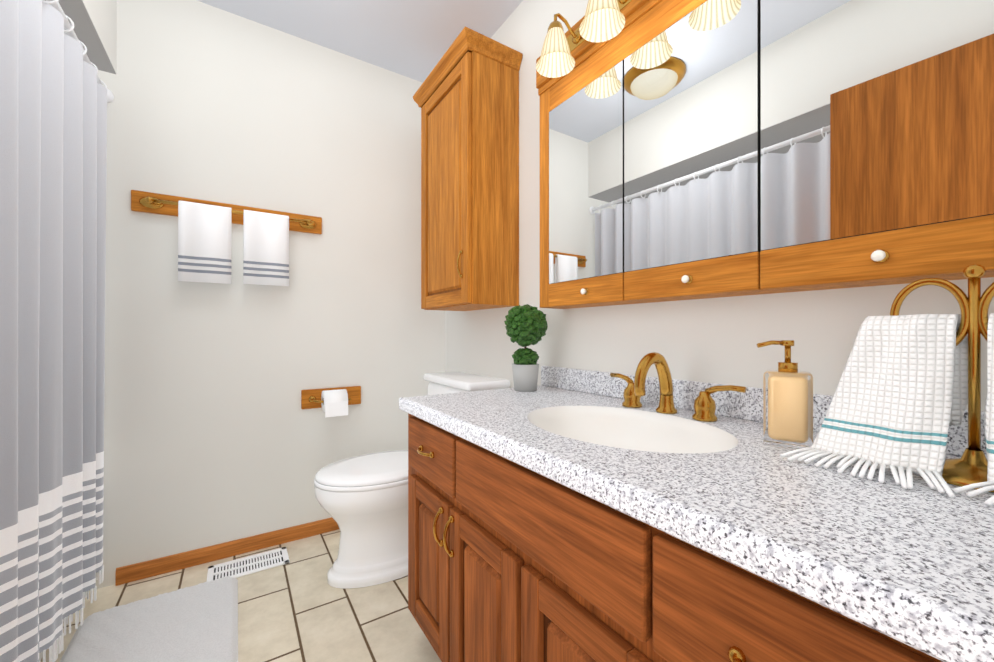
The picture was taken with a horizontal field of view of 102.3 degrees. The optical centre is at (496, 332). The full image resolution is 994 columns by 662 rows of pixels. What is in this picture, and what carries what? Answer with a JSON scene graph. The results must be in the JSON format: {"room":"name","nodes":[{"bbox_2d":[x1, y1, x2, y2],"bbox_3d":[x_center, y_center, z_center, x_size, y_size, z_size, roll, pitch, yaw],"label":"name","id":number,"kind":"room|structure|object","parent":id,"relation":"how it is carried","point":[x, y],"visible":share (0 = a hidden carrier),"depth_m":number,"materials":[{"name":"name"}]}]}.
{"room":"bathroom","nodes":[
{"label":"bathroom","id":0,"kind":"room"},
{"bbox_2d":[44,0,116,73],"bbox_3d":[-1.420,-1.235,0.744,0.770,0.412,1.530,0,0,-33],"label":"soffit","id":1,"kind":"structure","parent":0,"point":[95,26],"depth_m":1.43,"materials":[{"name":"paint"}]},
{"bbox_2d":[41,529,440,661],"bbox_3d":[-0.457,1.029,0.564,2.470,0.060,3.120,0,0,-33],"label":"floor","id":2,"kind":"structure","parent":0,"point":[298,608],"depth_m":1.44,"materials":[{"name":"tile"}]},
{"bbox_2d":[39,619,63,660],"bbox_3d":[-1.458,0.799,0.718,0.671,0.400,1.522,0,0,-33],"label":"bathtub","id":3,"kind":"object","parent":2,"relation":"on","point":[40,655],"depth_m":1.22,"materials":[{"name":"white"}]},
{"bbox_2d":[60,576,237,661],"bbox_3d":[-1.035,0.989,1.181,0.455,0.020,0.825,0,0,-33],"label":"rug","id":4,"kind":"object","parent":2,"relation":"on","point":[197,623],"visible":1,"depth_m":1.33,"materials":[{"name":"white fabric"}]},
{"bbox_2d":[206,547,289,581],"bbox_3d":[-1.063,0.996,1.721,0.295,0.006,0.150,0,0,-33],"label":"floor vent","id":5,"kind":"object","parent":2,"relation":"in","point":[244,566],"visible":0.9,"depth_m":1.72,"materials":[{"name":"white metal"}]},
{"bbox_2d":[314,371,509,588],"bbox_3d":[-0.394,0.604,1.787,0.775,0.789,0.494,0,0,-33],"label":"toilet","id":6,"kind":"object","parent":2,"relation":"on","point":[362,500],"visible":0.46,"depth_m":1.60,"materials":[{"name":"white ceramic"}]},
{"bbox_2d":[399,366,993,661],"bbox_3d":[0.295,0.564,0.883,0.616,0.869,1.367,0,0,-33],"label":"bathroom vanity","id":7,"kind":"object","parent":2,"relation":"on","point":[560,514],"visible":1,"depth_m":0.58,"materials":[{"name":"white stone"}]},
{"bbox_2d":[504,304,547,391],"bbox_3d":[0.106,0.051,1.456,0.172,0.313,0.164,0,0,-33],"label":"plant","id":8,"kind":"object","parent":7,"relation":"on","point":[526,325],"visible":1,"depth_m":1.41,"materials":[{"name":"green plant"}]},
{"bbox_2d":[610,352,746,421],"bbox_3d":[0.404,0.128,1.024,0.149,0.158,0.381,0,0,-33],"label":"faucet","id":9,"kind":"object","parent":7,"relation":"on","point":[704,404],"visible":1,"depth_m":1.00,"materials":[{"name":"gold metal"}]},
{"bbox_2d":[757,340,812,449],"bbox_3d":[0.538,0.110,0.741,0.089,0.193,0.089,0,0,-33],"label":"soap dispenser","id":10,"kind":"object","parent":7,"relation":"on","point":[787,404],"visible":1,"depth_m":0.71,"materials":[{"name":"clear glass"}]},
{"bbox_2d":[781,264,993,505],"bbox_3d":[0.643,0.054,0.553,0.217,0.305,0.376,0,0,-33],"label":"towel stand","id":11,"kind":"object","parent":7,"relation":"on","point":[908,388],"visible":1,"depth_m":0.58,"materials":[{"name":"white fabric"}]},
{"bbox_2d":[89,0,444,590],"bbox_3d":[-1.275,-0.221,1.822,2.470,2.440,0.120,0,0,-33],"label":"wall","id":12,"kind":"structure","parent":0,"point":[214,433],"depth_m":1.83,"materials":[{"name":"paint"}]},
{"bbox_2d":[131,190,321,285],"bbox_3d":[-1.152,-0.394,1.772,0.712,0.363,0.095,0,0,-33],"label":"towel rail","id":13,"kind":"object","parent":12,"relation":"attached to","point":[204,240],"visible":1,"depth_m":1.72,"materials":[{"name":"gold wood"}]},
{"bbox_2d":[115,517,338,585],"bbox_3d":[-0.907,0.968,1.981,1.440,0.064,0.014,0,0,-33],"label":"baseboard","id":14,"kind":"structure","parent":12,"relation":"attached to","point":[152,568],"depth_m":1.77,"materials":[{"name":"brown wood"}]},
{"bbox_2d":[301,386,360,417],"bbox_3d":[-0.802,0.339,1.978,0.283,0.122,0.131,0,0,-33],"label":"paper holder","id":15,"kind":"object","parent":12,"relation":"attached to","point":[333,402],"visible":1,"depth_m":1.95,"materials":[{"name":"gold wood"}]},
{"bbox_2d":[197,0,522,82],"bbox_3d":[-0.457,-1.471,0.566,2.470,0.060,3.120,0,0,-33],"label":"ceiling","id":16,"kind":"structure","parent":0,"point":[413,39],"depth_m":1.86,"materials":[{"name":"paint"}]},
{"bbox_2d":[445,0,993,411],"bbox_3d":[0.561,-0.221,1.156,0.120,2.440,3.000,0,0,-33],"label":"wall","id":17,"kind":"structure","parent":0,"point":[713,340],"depth_m":1.18,"materials":[{"name":"paint"}]},
{"bbox_2d":[413,26,522,310],"bbox_3d":[-0.159,-0.663,1.888,0.282,1.090,0.557,0,0,-33],"label":"upper cabinet","id":18,"kind":"object","parent":17,"relation":"attached to","point":[466,97],"visible":1,"depth_m":1.71,"materials":[{"name":"brown wood"}]},
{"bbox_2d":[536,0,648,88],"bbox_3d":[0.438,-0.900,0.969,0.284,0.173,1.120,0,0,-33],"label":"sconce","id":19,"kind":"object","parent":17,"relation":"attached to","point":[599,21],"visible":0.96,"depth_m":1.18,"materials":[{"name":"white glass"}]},
{"bbox_2d":[538,0,993,308],"bbox_3d":[0.497,-0.486,1.007,0.143,0.790,1.120,0,0,-33],"label":"upper cabinet","id":20,"kind":"object","parent":17,"relation":"attached to","point":[695,149],"visible":1,"depth_m":0.82,"materials":[{"name":"gold wood"}]},
{"bbox_3d":[-1.078,-0.222,0.089,0.910,2.440,3.000,0,0,-33],"label":"wall","id":21,"kind":"structure","parent":0,"visible":0},
{"bbox_2d":[0,0,113,661],"bbox_3d":[-1.126,-0.022,0.934,0.074,1.881,1.526,0,0,-33],"label":"shower curtain","id":22,"kind":"object","parent":21,"relation":"hanging from","point":[56,96],"visible":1,"depth_m":1.10,"materials":[{"name":"fabric"}]}
]}

